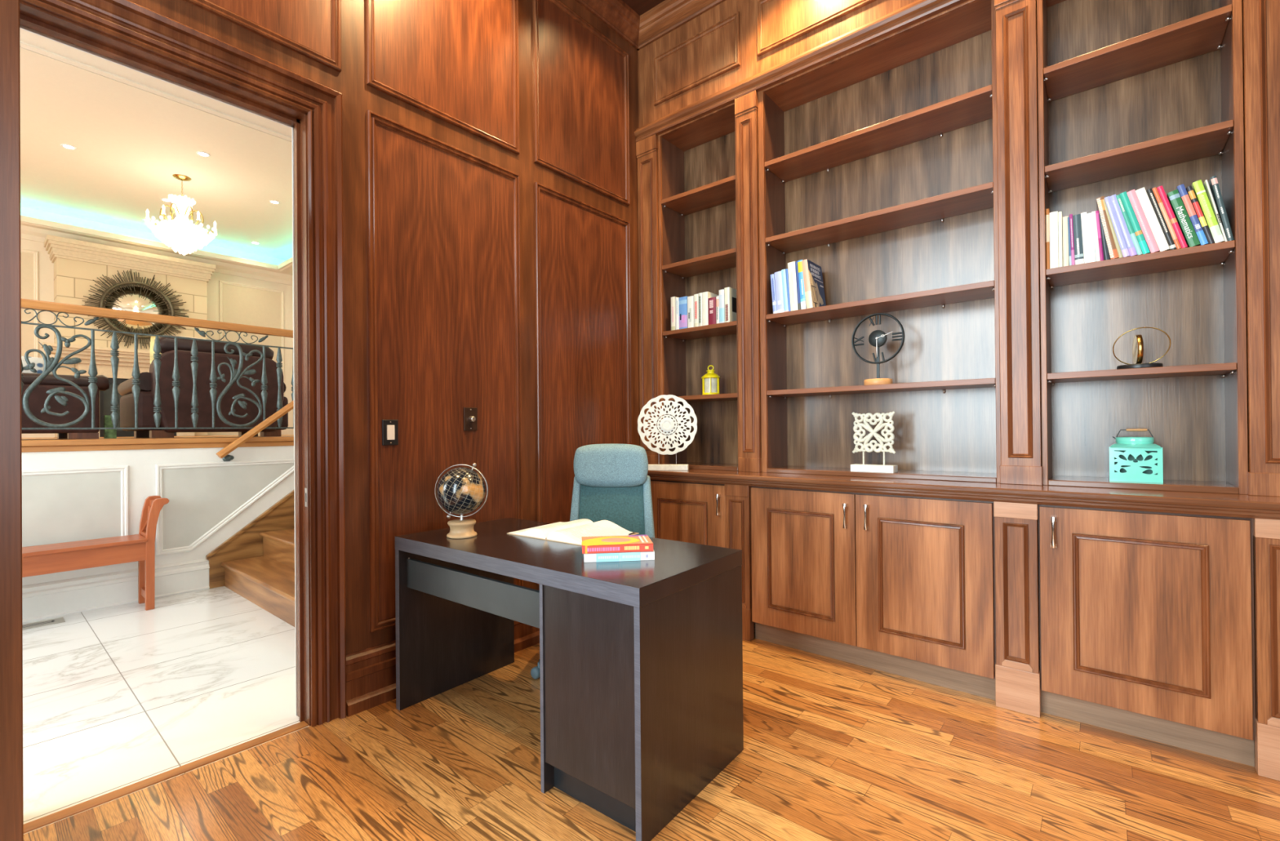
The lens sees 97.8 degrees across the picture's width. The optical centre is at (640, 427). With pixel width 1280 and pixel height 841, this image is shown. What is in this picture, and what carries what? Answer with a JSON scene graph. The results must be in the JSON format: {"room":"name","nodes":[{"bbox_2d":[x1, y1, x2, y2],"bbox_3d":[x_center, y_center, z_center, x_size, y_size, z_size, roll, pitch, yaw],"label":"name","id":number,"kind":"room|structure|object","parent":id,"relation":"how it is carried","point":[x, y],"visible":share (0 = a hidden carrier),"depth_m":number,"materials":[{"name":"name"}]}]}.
{"room":"home office","nodes":[
{"label":"home office","id":0,"kind":"room"},
{"bbox_2d":[19,47,293,259],"bbox_3d":[-5.820,-2.802,5.721,5.500,0.300,6.800,-1,0,40],"label":"ceiling","id":1,"kind":"structure","parent":0,"point":[130,142],"depth_m":6.04,"materials":[{"name":"white paint"}]},
{"bbox_2d":[144,173,217,255],"bbox_3d":[-5.272,-2.428,6.418,0.652,0.893,0.642,0,0,-44],"label":"chandelier","id":2,"kind":"object","parent":1,"relation":"hanging from","point":[184,235],"visible":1,"depth_m":6.34,"materials":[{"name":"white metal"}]},
{"bbox_2d":[19,28,293,275],"bbox_3d":[-4.809,-2.640,4.689,8.170,0.050,7.100,-1,0,40],"label":"crown molding","id":3,"kind":"structure","parent":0,"point":[26,37],"depth_m":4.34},
{"bbox_2d":[20,206,293,437],"bbox_3d":[-7.847,-1.327,7.405,0.102,3.200,6.800,-1,0,40],"label":"wall","id":4,"kind":"structure","parent":0,"point":[240,304],"depth_m":8.82,"materials":[{"name":"beige paint"}]},
{"bbox_2d":[20,248,38,357],"bbox_3d":[-8.346,-1.386,6.715,0.016,1.820,1.500,-1,0,40],"label":"trim","id":5,"kind":"structure","parent":4,"relation":"attached to","point":[35,253],"depth_m":7.27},
{"bbox_2d":[20,225,293,285],"bbox_3d":[-7.745,-2.503,7.382,0.110,0.150,6.500,-1,0,40],"label":"trim","id":6,"kind":"structure","parent":4,"relation":"attached to","point":[27,233],"depth_m":8.41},
{"bbox_2d":[218,280,284,396],"bbox_3d":[-6.343,-1.399,9.133,0.016,1.830,0.900,-1,0,40],"label":"trim","id":7,"kind":"structure","parent":4,"relation":"attached to","point":[220,282],"depth_m":9.26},
{"bbox_2d":[22,445,293,585],"bbox_3d":[-3.688,0.690,3.837,0.122,1.064,7.200,-1,0,40],"label":"wall","id":8,"kind":"structure","parent":0,"point":[72,507],"depth_m":3.95,"materials":[{"name":"white paint"}]},
{"bbox_2d":[22,465,128,536],"bbox_3d":[-3.989,0.595,3.370,0.016,0.655,1.337,-1,0,40],"label":"trim","id":9,"kind":"structure","parent":8,"relation":"attached to","point":[124,469],"depth_m":3.84,"materials":[{"name":"white paint"}]},
{"bbox_2d":[22,558,209,622],"bbox_3d":[-4.591,1.111,2.628,0.026,0.228,4.185,-1,0,40],"label":"baseboard","id":10,"kind":"structure","parent":8,"relation":"attached to","point":[44,600],"depth_m":3.77,"materials":[{"name":"white paint"}]},
{"bbox_2d":[22,436,293,452],"bbox_3d":[-3.562,0.119,3.991,0.170,0.076,6.800,-1,0,40],"label":"trim","id":11,"kind":"structure","parent":8,"relation":"on","point":[66,445],"depth_m":3.94,"materials":[{"name":"brown wood"}]},
{"bbox_2d":[21,298,293,429],"bbox_3d":[-4.105,-0.402,3.367,0.068,0.833,4.950,-1,0,40],"label":"guard railing","id":12,"kind":"object","parent":11,"relation":"on","point":[52,364],"visible":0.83,"depth_m":3.97,"materials":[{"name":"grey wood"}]},
{"bbox_2d":[155,458,293,555],"bbox_3d":[-3.144,0.592,4.390,0.016,0.655,1.024,-1,0,40],"label":"trim","id":13,"kind":"structure","parent":8,"relation":"attached to","point":[158,468],"depth_m":4.22,"materials":[{"name":"white paint"}]},
{"bbox_2d":[215,400,293,461],"bbox_3d":[-2.830,-0.252,4.706,0.109,1.039,1.240,-1,0,40],"label":"stair handrail","id":14,"kind":"object","parent":8,"relation":"attached to","point":[223,454],"visible":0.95,"depth_m":4.37,"materials":[{"name":"brown wood"}]},
{"bbox_2d":[22,434,293,439],"bbox_3d":[-5.653,0.177,5.723,5.500,0.139,6.800,-1,0,40],"label":"floor","id":15,"kind":"structure","parent":0,"point":[282,435],"depth_m":5.16,"materials":[{"name":"brown wood"}]},
{"bbox_2d":[21,372,109,439],"bbox_3d":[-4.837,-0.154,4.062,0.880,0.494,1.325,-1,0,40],"label":"chair","id":16,"kind":"object","parent":15,"relation":"on","point":[37,398],"visible":0.65,"depth_m":4.10,"materials":[{"name":"brown leather"}]},
{"bbox_2d":[21,355,52,373],"bbox_3d":[-4.891,-0.365,4.336,0.158,0.397,0.450,-1,0,40],"label":"throw pillow","id":17,"kind":"object","parent":16,"relation":"on","point":[39,362],"visible":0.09,"depth_m":4.41,"materials":[{"name":"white fabric"}]},
{"bbox_2d":[40,234,215,437],"bbox_3d":[-7.014,-1.153,7.781,0.699,2.560,1.840,-1,0,40],"label":"fireplace","id":18,"kind":"object","parent":15,"relation":"on","point":[77,263],"visible":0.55,"depth_m":7.49,"materials":[{"name":"stone"}]},
{"bbox_2d":[40,342,150,367],"bbox_3d":[-6.867,-0.940,7.659,0.320,0.210,1.840,-1,0,40],"label":"mantel shelf","id":19,"kind":"object","parent":18,"relation":"attached to","point":[102,354],"depth_m":7.33,"materials":[{"name":"stone"}]},
{"bbox_2d":[82,269,189,348],"bbox_3d":[-6.966,-1.631,7.738,0.070,1.098,1.112,-1,0,40],"label":"sunburst mirror","id":20,"kind":"object","parent":18,"relation":"attached to","point":[140,299],"visible":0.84,"depth_m":7.72,"materials":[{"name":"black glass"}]},
{"bbox_2d":[117,334,288,438],"bbox_3d":[-3.965,-0.341,5.105,0.902,0.860,1.095,-1,0,40],"label":"sofa","id":21,"kind":"object","parent":15,"relation":"on","point":[148,382],"visible":0.7,"depth_m":4.73,"materials":[{"name":"brown leather"}]},
{"bbox_2d":[128,0,660,654],"bbox_3d":[-1.665,-0.764,1.948,0.134,3.920,5.720,-1,0,40],"label":"wall","id":22,"kind":"structure","parent":0,"point":[445,220],"depth_m":2.81,"materials":[{"name":"brown wood"}]},
{"bbox_2d":[0,0,23,840],"bbox_3d":[-1.530,-0.023,1.328,0.800,2.408,0.042,-1,0,40],"label":"door","id":23,"kind":"structure","parent":22,"relation":"in","point":[11,807],"depth_m":1.08,"materials":[{"name":"brown wood"}]},
{"bbox_2d":[19,0,311,725],"bbox_3d":[-1.646,-0.037,1.964,0.130,2.467,0.845,-1,0,40],"label":"trim","id":24,"kind":"structure","parent":22,"relation":"attached to","point":[32,17],"depth_m":2.24,"materials":[{"name":"brown wood"}]},
{"bbox_2d":[23,720,308,833],"bbox_3d":[-1.610,1.196,1.935,0.050,0.010,0.820,-1,0,40],"label":"trim","id":25,"kind":"structure","parent":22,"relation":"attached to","point":[95,802],"depth_m":1.89,"materials":[{"name":"brown wood"}]},
{"bbox_2d":[19,0,346,726],"bbox_3d":[-1.581,-0.093,1.910,0.049,2.578,1.067,-1,0,40],"label":"trim","id":26,"kind":"structure","parent":22,"relation":"attached to","point":[129,22],"depth_m":2.25,"materials":[{"name":"brown wood"}]},
{"bbox_2d":[184,0,341,72],"bbox_3d":[-1.571,-1.999,1.966,0.019,1.020,0.974,-1,0,40],"label":"trim","id":27,"kind":"structure","parent":22,"relation":"attached to","point":[334,62],"depth_m":2.21,"materials":[{"name":"brown wood"}]},
{"bbox_2d":[382,419,398,445],"bbox_3d":[-1.115,0.023,2.487,0.011,0.114,0.072,-1,0,40],"label":"light switch","id":28,"kind":"object","parent":22,"relation":"attached to","point":[389,427],"visible":1,"depth_m":2.48,"materials":[{"name":"black plastic"}]},
{"bbox_2d":[365,0,519,155],"bbox_3d":[-0.931,-2.002,2.739,0.019,1.020,0.818,-1,0,40],"label":"trim","id":29,"kind":"structure","parent":22,"relation":"attached to","point":[371,82],"depth_m":2.73,"materials":[{"name":"brown wood"}]},
{"bbox_2d":[346,620,539,716],"bbox_3d":[-0.606,1.072,3.064,0.048,0.240,1.940,-1,0,40],"label":"baseboard","id":30,"kind":"structure","parent":22,"relation":"attached to","point":[371,672],"depth_m":2.41,"materials":[{"name":"brown wood"}]},
{"bbox_2d":[366,110,523,632],"bbox_3d":[-0.915,-0.246,2.732,0.019,2.262,0.818,-1,0,40],"label":"trim","id":31,"kind":"structure","parent":22,"relation":"attached to","point":[375,624],"depth_m":2.44,"materials":[{"name":"brown wood"}]},
{"bbox_2d":[463,407,477,430],"bbox_3d":[-0.846,-0.041,2.798,0.030,0.116,0.076,-1,0,40],"label":"dimmer switch","id":32,"kind":"object","parent":22,"relation":"attached to","point":[470,414],"visible":1,"depth_m":2.80,"materials":[{"name":"brown metal"}]},
{"bbox_2d":[533,0,630,205],"bbox_3d":[-0.340,-2.004,3.453,0.019,1.020,0.810,-1,0,40],"label":"trim","id":33,"kind":"structure","parent":22,"relation":"attached to","point":[626,200],"depth_m":3.40,"materials":[{"name":"brown wood"}]},
{"bbox_2d":[533,182,631,585],"bbox_3d":[-0.324,-0.248,3.446,0.019,2.262,0.810,-1,0,40],"label":"trim","id":34,"kind":"structure","parent":22,"relation":"attached to","point":[538,188],"depth_m":3.15,"materials":[{"name":"brown wood"}]},
{"bbox_2d":[575,0,639,50],"bbox_3d":[-1.689,-2.662,1.761,0.112,0.126,5.370,-1,0,40],"label":"trim","id":35,"kind":"structure","parent":22,"relation":"attached to","point":[616,15],"depth_m":3.62,"materials":[{"name":"brown wood"}]},
{"bbox_2d":[622,0,664,15],"bbox_3d":[0.021,-2.794,0.544,4.340,0.100,5.720,-1,0,40],"label":"ceiling","id":36,"kind":"structure","parent":0,"point":[640,7],"depth_m":3.61,"materials":[{"name":"brown wood"}]},
{"bbox_2d":[22,586,1279,840],"bbox_3d":[-0.912,1.213,1.539,7.080,0.050,7.200,-1,0,40],"label":"floor","id":37,"kind":"structure","parent":0,"point":[834,749],"depth_m":1.97,"materials":[{"name":"brown wood"}]},
{"bbox_2d":[22,495,168,610],"bbox_3d":[-3.946,0.852,3.116,0.280,0.738,1.999,-1,0,40],"label":"bench","id":38,"kind":"object","parent":37,"relation":"on","point":[42,559],"visible":1,"depth_m":3.61,"materials":[{"name":"brown wood"}]},
{"bbox_2d":[205,489,295,626],"bbox_3d":[-2.094,0.522,4.306,1.739,1.375,1.662,-1,0,40],"label":"staircase","id":39,"kind":"structure","parent":37,"relation":"on","point":[256,562],"depth_m":4.22,"materials":[{"name":"brown wood"}]},
{"bbox_2d":[395,517,743,840],"bbox_3d":[-0.330,0.821,2.209,1.318,0.730,0.623,-1,0,38],"label":"desk","id":40,"kind":"object","parent":37,"relation":"on","point":[641,662],"visible":0.94,"depth_m":1.80,"materials":[{"name":"wood"}]},
{"bbox_2d":[435,462,488,538],"bbox_3d":[-0.757,0.306,2.362,0.200,0.308,0.199,0,0,-29],"label":"desk globe","id":41,"kind":"object","parent":40,"relation":"on","point":[461,491],"visible":1,"depth_m":2.31,"materials":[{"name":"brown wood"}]},
{"bbox_2d":[506,518,639,545],"bbox_3d":[-0.292,0.435,2.392,0.472,0.042,0.320,-1,0,37],"label":"open book","id":42,"kind":"object","parent":40,"relation":"on","point":[571,531],"visible":0.92,"depth_m":2.33,"materials":[{"name":"paper"}]},
{"bbox_2d":[583,550,654,562],"bbox_3d":[-0.080,0.438,1.962,0.238,0.029,0.161,0,0,-6],"label":"paperback book","id":43,"kind":"object","parent":40,"relation":"on","point":[648,555],"visible":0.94,"depth_m":1.88,"materials":[{"name":"paper"}]},
{"bbox_2d":[581,534,653,553],"bbox_3d":[-0.087,0.409,1.960,0.242,0.028,0.162,0,0,-7],"label":"paperback book","id":44,"kind":"object","parent":43,"relation":"on","point":[630,543],"visible":1,"depth_m":1.90,"materials":[{"name":"paper"}]},
{"bbox_2d":[530,443,654,679],"bbox_3d":[-0.190,0.636,2.702,0.649,1.099,0.658,-1,0,9],"label":"office chair","id":45,"kind":"object","parent":37,"relation":"on","point":[612,482],"visible":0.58,"depth_m":2.95,"materials":[{"name":"teal fabric"}]},
{"bbox_2d":[650,479,725,547],"bbox_3d":[0.392,0.756,3.561,0.623,0.858,0.520,-1,0,40],"label":"base cabinet","id":46,"kind":"object","parent":37,"relation":"on","point":[690,512],"visible":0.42,"depth_m":3.35,"materials":[{"name":"brown wood"}]},
{"bbox_2d":[724,484,754,641],"bbox_3d":[0.553,0.752,3.146,0.156,0.859,0.054,-1,0,40],"label":"pilaster","id":47,"kind":"object","parent":37,"relation":"on","point":[737,497],"visible":0.46,"depth_m":3.10,"materials":[{"name":"brown wood"}]},
{"bbox_2d":[751,485,995,699],"bbox_3d":[1.195,0.746,2.895,1.153,0.858,0.520,-1,0,40],"label":"base cabinet","id":48,"kind":"object","parent":37,"relation":"on","point":[902,585],"visible":0.98,"depth_m":2.65,"materials":[{"name":"brown wood"}]},
{"bbox_2d":[647,468,1279,519],"bbox_3d":[1.291,0.286,2.814,3.298,0.060,0.544,-1,0,40],"label":"countertop","id":49,"kind":"structure","parent":48,"relation":"on","point":[1240,505],"depth_m":2.29,"materials":[{"name":"brown wood"}]},
{"bbox_2d":[635,133,661,464],"bbox_3d":[0.052,-0.845,3.791,0.171,2.232,0.031,-1,0,40],"label":"pilaster","id":50,"kind":"object","parent":49,"relation":"on","point":[646,149],"visible":0.75,"depth_m":3.78,"materials":[{"name":"brown wood"}]},
{"bbox_2d":[637,395,697,470],"bbox_3d":[0.168,0.032,3.517,0.376,0.473,0.070,-1,0,10],"label":"ornament","id":51,"kind":"object","parent":49,"relation":"on","point":[666,424],"visible":0.99,"depth_m":3.51,"materials":[{"name":"white metal"}]},
{"bbox_2d":[657,102,761,471],"bbox_3d":[0.451,-0.856,3.668,0.610,2.245,0.293,-1,0,40],"label":"bookcase","id":52,"kind":"object","parent":49,"relation":"on","point":[697,181],"visible":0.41,"depth_m":3.78,"materials":[{"name":"brown wood"}]},
{"bbox_2d":[679,296,688,328],"bbox_3d":[0.333,-0.747,3.716,0.066,0.209,0.184,-1,0,40],"label":"book","id":53,"kind":"object","parent":52,"relation":"on","point":[682,300],"visible":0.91,"depth_m":3.64,"materials":[{"name":"paper"}]},
{"bbox_2d":[702,291,719,325],"bbox_3d":[0.475,-0.751,3.619,0.044,0.213,0.213,-1,0,40],"label":"book","id":54,"kind":"object","parent":52,"relation":"on","point":[705,295],"visible":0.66,"depth_m":3.54,"materials":[{"name":"paper"}]},
{"bbox_2d":[701,364,720,395],"bbox_3d":[0.457,-0.306,3.633,0.124,0.200,0.124,-1,0,40],"label":"candle lantern","id":55,"kind":"object","parent":52,"relation":"on","point":[710,384],"visible":0.96,"depth_m":3.60,"materials":[{"name":"yellow metal"}]},
{"bbox_2d":[724,287,736,322],"bbox_3d":[0.589,-0.753,3.504,0.037,0.215,0.184,-1,0,40],"label":"book","id":56,"kind":"object","parent":52,"relation":"on","point":[730,294],"visible":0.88,"depth_m":3.44,"materials":[{"name":"paper"}]},
{"bbox_2d":[734,90,761,472],"bbox_3d":[0.636,-0.853,3.307,0.141,2.232,0.031,-1,0,40],"label":"pilaster","id":57,"kind":"object","parent":49,"relation":"on","point":[746,106],"visible":1,"depth_m":3.30,"materials":[{"name":"brown wood"}]},
{"bbox_2d":[757,0,1000,483],"bbox_3d":[1.248,-0.866,3.008,1.190,2.245,0.293,-1,0,40],"label":"bookcase","id":58,"kind":"object","parent":49,"relation":"on","point":[877,160],"visible":0.84,"depth_m":3.02,"materials":[{"name":"brown wood"}]},
{"bbox_2d":[774,271,784,312],"bbox_3d":[0.859,-0.779,3.292,0.059,0.242,0.194,-1,0,40],"label":"book","id":59,"kind":"object","parent":58,"relation":"on","point":[778,277],"visible":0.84,"depth_m":3.22,"materials":[{"name":"paper"}]},
{"bbox_2d":[787,261,798,311],"bbox_3d":[0.923,-0.799,3.239,0.060,0.281,0.194,-1,0,40],"label":"book","id":60,"kind":"object","parent":58,"relation":"on","point":[791,265],"visible":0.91,"depth_m":3.16,"materials":[{"name":"paper"}]},
{"bbox_2d":[797,259,806,309],"bbox_3d":[0.964,-0.800,3.205,0.047,0.281,0.194,-1,0,40],"label":"book","id":61,"kind":"object","parent":58,"relation":"on","point":[803,305],"visible":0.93,"depth_m":3.13,"materials":[{"name":"paper"}]},
{"bbox_2d":[801,258,826,308],"bbox_3d":[0.993,-0.799,3.191,0.069,0.279,0.209,-1,0,40],"label":"book","id":62,"kind":"object","parent":58,"relation":"on","point":[815,295],"visible":1,"depth_m":3.14,"materials":[{"name":"paper"}]},
{"bbox_2d":[850,410,897,472],"bbox_3d":[1.224,0.075,2.934,0.221,0.316,0.080,-1,0,40],"label":"ornament","id":63,"kind":"object","parent":58,"relation":"on","point":[863,467],"visible":1,"depth_m":2.92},
{"bbox_2d":[851,312,905,385],"bbox_3d":[1.251,-0.410,2.942,0.266,0.381,0.140,-1,0,40],"label":"clock","id":64,"kind":"object","parent":58,"relation":"on","point":[877,338],"visible":0.88,"depth_m":2.93,"materials":[{"name":"black metal"}]},
{"bbox_2d":[994,0,1042,485],"bbox_3d":[1.662,-0.865,2.457,0.156,2.232,0.031,-1,0,40],"label":"pilaster","id":65,"kind":"object","parent":49,"relation":"on","point":[1015,20],"visible":1,"depth_m":2.45,"materials":[{"name":"brown wood"}]},
{"bbox_2d":[1036,0,1248,494],"bbox_3d":[2.056,-0.875,2.338,0.610,2.245,0.293,-1,0,40],"label":"bookcase","id":66,"kind":"object","parent":49,"relation":"on","point":[1135,95],"visible":0.99,"depth_m":2.37,"materials":[{"name":"brown wood"}]},
{"bbox_2d":[1045,208,1049,269],"bbox_3d":[1.820,-0.816,2.486,0.012,0.262,0.184,-1,0,40],"label":"book","id":67,"kind":"object","parent":66,"relation":"on","point":[1047,211],"visible":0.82,"depth_m":2.42,"materials":[{"name":"paper"}]},
{"bbox_2d":[1049,211,1058,268],"bbox_3d":[1.837,-0.806,2.473,0.029,0.243,0.183,-1,0,40],"label":"book","id":68,"kind":"object","parent":66,"relation":"on","point":[1054,239],"visible":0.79,"depth_m":2.40,"materials":[{"name":"paper"}]},
{"bbox_2d":[1057,211,1062,266],"bbox_3d":[1.854,-0.804,2.459,0.013,0.238,0.183,-1,0,40],"label":"book","id":69,"kind":"object","parent":66,"relation":"on","point":[1060,214],"visible":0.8,"depth_m":2.39,"materials":[{"name":"paper"}]},
{"bbox_2d":[1062,216,1069,266],"bbox_3d":[1.865,-0.792,2.444,0.019,0.213,0.173,-1,0,40],"label":"book","id":70,"kind":"object","parent":66,"relation":"on","point":[1065,239],"visible":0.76,"depth_m":2.38,"materials":[{"name":"paper"}]},
{"bbox_2d":[1072,213,1084,264],"bbox_3d":[1.900,-0.792,2.420,0.037,0.212,0.184,-1,0,40],"label":"book","id":71,"kind":"object","parent":66,"relation":"on","point":[1077,222],"visible":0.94,"depth_m":2.35,"materials":[{"name":"paper"}]},
{"bbox_2d":[1080,212,1090,263],"bbox_3d":[1.916,-0.793,2.401,0.030,0.215,0.173,-1,0,40],"label":"book","id":72,"kind":"object","parent":66,"relation":"on","point":[1083,215],"visible":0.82,"depth_m":2.33,"materials":[{"name":"paper"}]},
{"bbox_2d":[1086,213,1096,262],"bbox_3d":[1.930,-0.790,2.389,0.030,0.208,0.173,-1,0,40],"label":"book","id":73,"kind":"object","parent":66,"relation":"on","point":[1089,215],"visible":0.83,"depth_m":2.32,"materials":[{"name":"paper"}]},
{"bbox_2d":[1096,195,1119,259],"bbox_3d":[1.973,-0.820,2.359,0.069,0.267,0.184,-1,0,40],"label":"book","id":74,"kind":"object","parent":66,"relation":"on","point":[1113,251],"visible":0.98,"depth_m":2.29,"materials":[{"name":"paper"}]},
{"bbox_2d":[1104,195,1129,257],"bbox_3d":[1.995,-0.818,2.341,0.080,0.261,0.184,-1,0,40],"label":"book","id":75,"kind":"object","parent":66,"relation":"on","point":[1122,242],"visible":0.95,"depth_m":2.27,"materials":[{"name":"paper"}]},
{"bbox_2d":[1110,194,1137,256],"bbox_3d":[2.011,-0.819,2.328,0.082,0.263,0.184,-1,0,40],"label":"book","id":76,"kind":"object","parent":66,"relation":"on","point":[1128,241],"visible":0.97,"depth_m":2.26,"materials":[{"name":"paper"}]},
{"bbox_2d":[1115,194,1142,255],"bbox_3d":[2.024,-0.817,2.317,0.081,0.259,0.184,-1,0,40],"label":"book","id":77,"kind":"object","parent":66,"relation":"on","point":[1127,221],"visible":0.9,"depth_m":2.25,"materials":[{"name":"paper"}]},
{"bbox_2d":[1120,191,1150,253],"bbox_3d":[2.038,-0.821,2.306,0.089,0.266,0.184,-1,0,40],"label":"book","id":78,"kind":"object","parent":66,"relation":"on","point":[1144,249],"visible":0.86,"depth_m":2.24,"materials":[{"name":"paper"}]},
{"bbox_2d":[1108,428,1163,482],"bbox_3d":[2.069,0.114,2.338,0.164,0.218,0.158,-1,0,40],"label":"lantern","id":79,"kind":"object","parent":66,"relation":"on","point":[1131,459],"visible":1,"depth_m":2.29,"materials":[{"name":"teal metal"}]},
{"bbox_2d":[1112,326,1171,368],"bbox_3d":[2.049,-0.321,2.291,0.148,0.170,0.142,0,0,-5],"label":"ring sculpture","id":80,"kind":"object","parent":66,"relation":"on","point":[1138,344],"visible":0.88,"depth_m":2.26,"materials":[{"name":"gold metal"}]},
{"bbox_2d":[1126,189,1159,253],"bbox_3d":[2.059,-0.821,2.295,0.095,0.267,0.194,-1,0,40],"label":"book","id":81,"kind":"object","parent":66,"relation":"on","point":[1148,234],"visible":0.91,"depth_m":2.22,"materials":[{"name":"paper"}]},
{"bbox_2d":[1135,186,1169,251],"bbox_3d":[2.081,-0.822,2.277,0.099,0.268,0.194,-1,0,40],"label":"book","id":82,"kind":"object","parent":66,"relation":"on","point":[1153,223],"visible":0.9,"depth_m":2.20,"materials":[{"name":"paper"}]},
{"bbox_2d":[1146,188,1176,250],"bbox_3d":[2.098,-0.817,2.256,0.084,0.257,0.184,-1,0,40],"label":"book","id":83,"kind":"object","parent":66,"relation":"on","point":[1149,192],"visible":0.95,"depth_m":2.19,"materials":[{"name":"paper"}]},
{"bbox_2d":[1151,186,1181,248],"bbox_3d":[2.109,-0.817,2.247,0.081,0.258,0.184,-1,0,40],"label":"book","id":84,"kind":"object","parent":66,"relation":"on","point":[1165,215],"visible":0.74,"depth_m":2.18,"materials":[{"name":"paper"}]},
{"bbox_2d":[1156,185,1187,248],"bbox_3d":[2.122,-0.818,2.237,0.085,0.259,0.184,-1,0,40],"label":"book","id":85,"kind":"object","parent":66,"relation":"on","point":[1161,191],"visible":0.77,"depth_m":2.17,"materials":[{"name":"paper"}]},
{"bbox_2d":[1166,189,1199,247],"bbox_3d":[2.150,-0.805,2.220,0.089,0.232,0.194,-1,0,40],"label":"book","id":86,"kind":"object","parent":66,"relation":"on","point":[1180,211],"visible":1,"depth_m":2.15,"materials":[{"name":"paper"}]},
{"bbox_2d":[1176,183,1208,245],"bbox_3d":[2.165,-0.813,2.201,0.084,0.248,0.184,-1,0,40],"label":"book","id":87,"kind":"object","parent":66,"relation":"on","point":[1181,189],"visible":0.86,"depth_m":2.13,"materials":[{"name":"paper"}]},
{"bbox_2d":[1185,185,1214,244],"bbox_3d":[2.181,-0.807,2.187,0.075,0.236,0.184,-1,0,40],"label":"book","id":88,"kind":"object","parent":66,"relation":"on","point":[1189,190],"visible":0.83,"depth_m":2.12,"materials":[{"name":"paper"}]},
{"bbox_2d":[1191,179,1224,243],"bbox_3d":[2.201,-0.815,2.177,0.083,0.251,0.194,-1,0,40],"label":"book","id":89,"kind":"object","parent":66,"relation":"on","point":[1197,187],"visible":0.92,"depth_m":2.11,"materials":[{"name":"paper"}]},
{"bbox_2d":[1203,179,1227,241],"bbox_3d":[2.214,-0.812,2.160,0.057,0.246,0.184,-1,0,40],"label":"book","id":90,"kind":"object","parent":66,"relation":"on","point":[1206,184],"visible":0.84,"depth_m":2.10,"materials":[{"name":"paper"}]},
{"bbox_2d":[1208,175,1234,240],"bbox_3d":[2.226,-0.817,2.150,0.060,0.254,0.184,-1,0,40],"label":"book","id":91,"kind":"object","parent":66,"relation":"on","point":[1213,182],"visible":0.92,"depth_m":2.08,"materials":[{"name":"paper"}]},
{"bbox_2d":[1243,0,1279,496],"bbox_3d":[2.359,-0.873,1.879,0.448,2.232,0.031,-1,0,40],"label":"pilaster","id":92,"kind":"object","parent":49,"relation":"on","point":[1261,18],"visible":1,"depth_m":1.99,"materials":[{"name":"brown wood"}]},
{"bbox_2d":[993,501,1040,717],"bbox_3d":[1.558,0.740,2.312,0.152,0.859,0.054,-1,0,40],"label":"pilaster","id":93,"kind":"object","parent":37,"relation":"on","point":[1017,666],"visible":0.93,"depth_m":2.30,"materials":[{"name":"brown wood"}]},
{"bbox_2d":[1038,504,1255,766],"bbox_3d":[1.984,0.736,2.242,0.596,0.858,0.520,-1,0,40],"label":"base cabinet","id":94,"kind":"object","parent":37,"relation":"on","point":[1146,618],"visible":0.98,"depth_m":2.05,"materials":[{"name":"brown wood"}]},
{"bbox_2d":[1253,518,1279,780],"bbox_3d":[2.252,0.732,1.738,0.460,0.859,0.054,-1,0,40],"label":"pilaster","id":95,"kind":"object","parent":37,"relation":"on","point":[1266,532],"visible":0.92,"depth_m":1.85,"materials":[{"name":"brown wood"}]},
{"bbox_2d":[638,0,1036,128],"bbox_3d":[1.731,-2.373,2.602,4.300,0.755,0.295,-1,0,40],"label":"wall","id":96,"kind":"structure","parent":0,"point":[714,51],"depth_m":3.39,"materials":[{"name":"brown wood"}]},
{"bbox_2d":[638,0,725,50],"bbox_3d":[1.601,-2.688,2.449,4.300,0.126,0.112,-1,0,40],"label":"trim","id":97,"kind":"structure","parent":96,"relation":"attached to","point":[668,15],"depth_m":3.62,"materials":[{"name":"brown wood"}]},
{"bbox_2d":[653,11,740,106],"bbox_3d":[0.340,-2.330,3.555,0.652,0.320,0.019,-1,0,40],"label":"trim","id":98,"kind":"structure","parent":96,"relation":"attached to","point":[735,18],"depth_m":3.52,"materials":[{"name":"brown wood"}]},
{"bbox_2d":[634,0,968,142],"bbox_3d":[1.627,-2.029,2.471,4.300,0.096,0.048,-1,0,40],"label":"trim","id":99,"kind":"structure","parent":96,"relation":"attached to","point":[917,11],"depth_m":3.05,"materials":[{"name":"brown wood"}]},
{"bbox_2d":[756,0,876,57],"bbox_3d":[1.143,-2.340,2.890,1.193,0.320,0.019,-1,0,40],"label":"trim","id":100,"kind":"structure","parent":96,"relation":"attached to","point":[762,50],"depth_m":3.13,"materials":[{"name":"brown wood"}]},
{"bbox_2d":[1035,0,1255,695],"bbox_3d":[1.863,-0.791,2.754,4.320,3.920,0.097,-1,0,40],"label":"wall","id":101,"kind":"structure","parent":0,"point":[1242,0],"depth_m":2.23,"materials":[{"name":"brown wood"}]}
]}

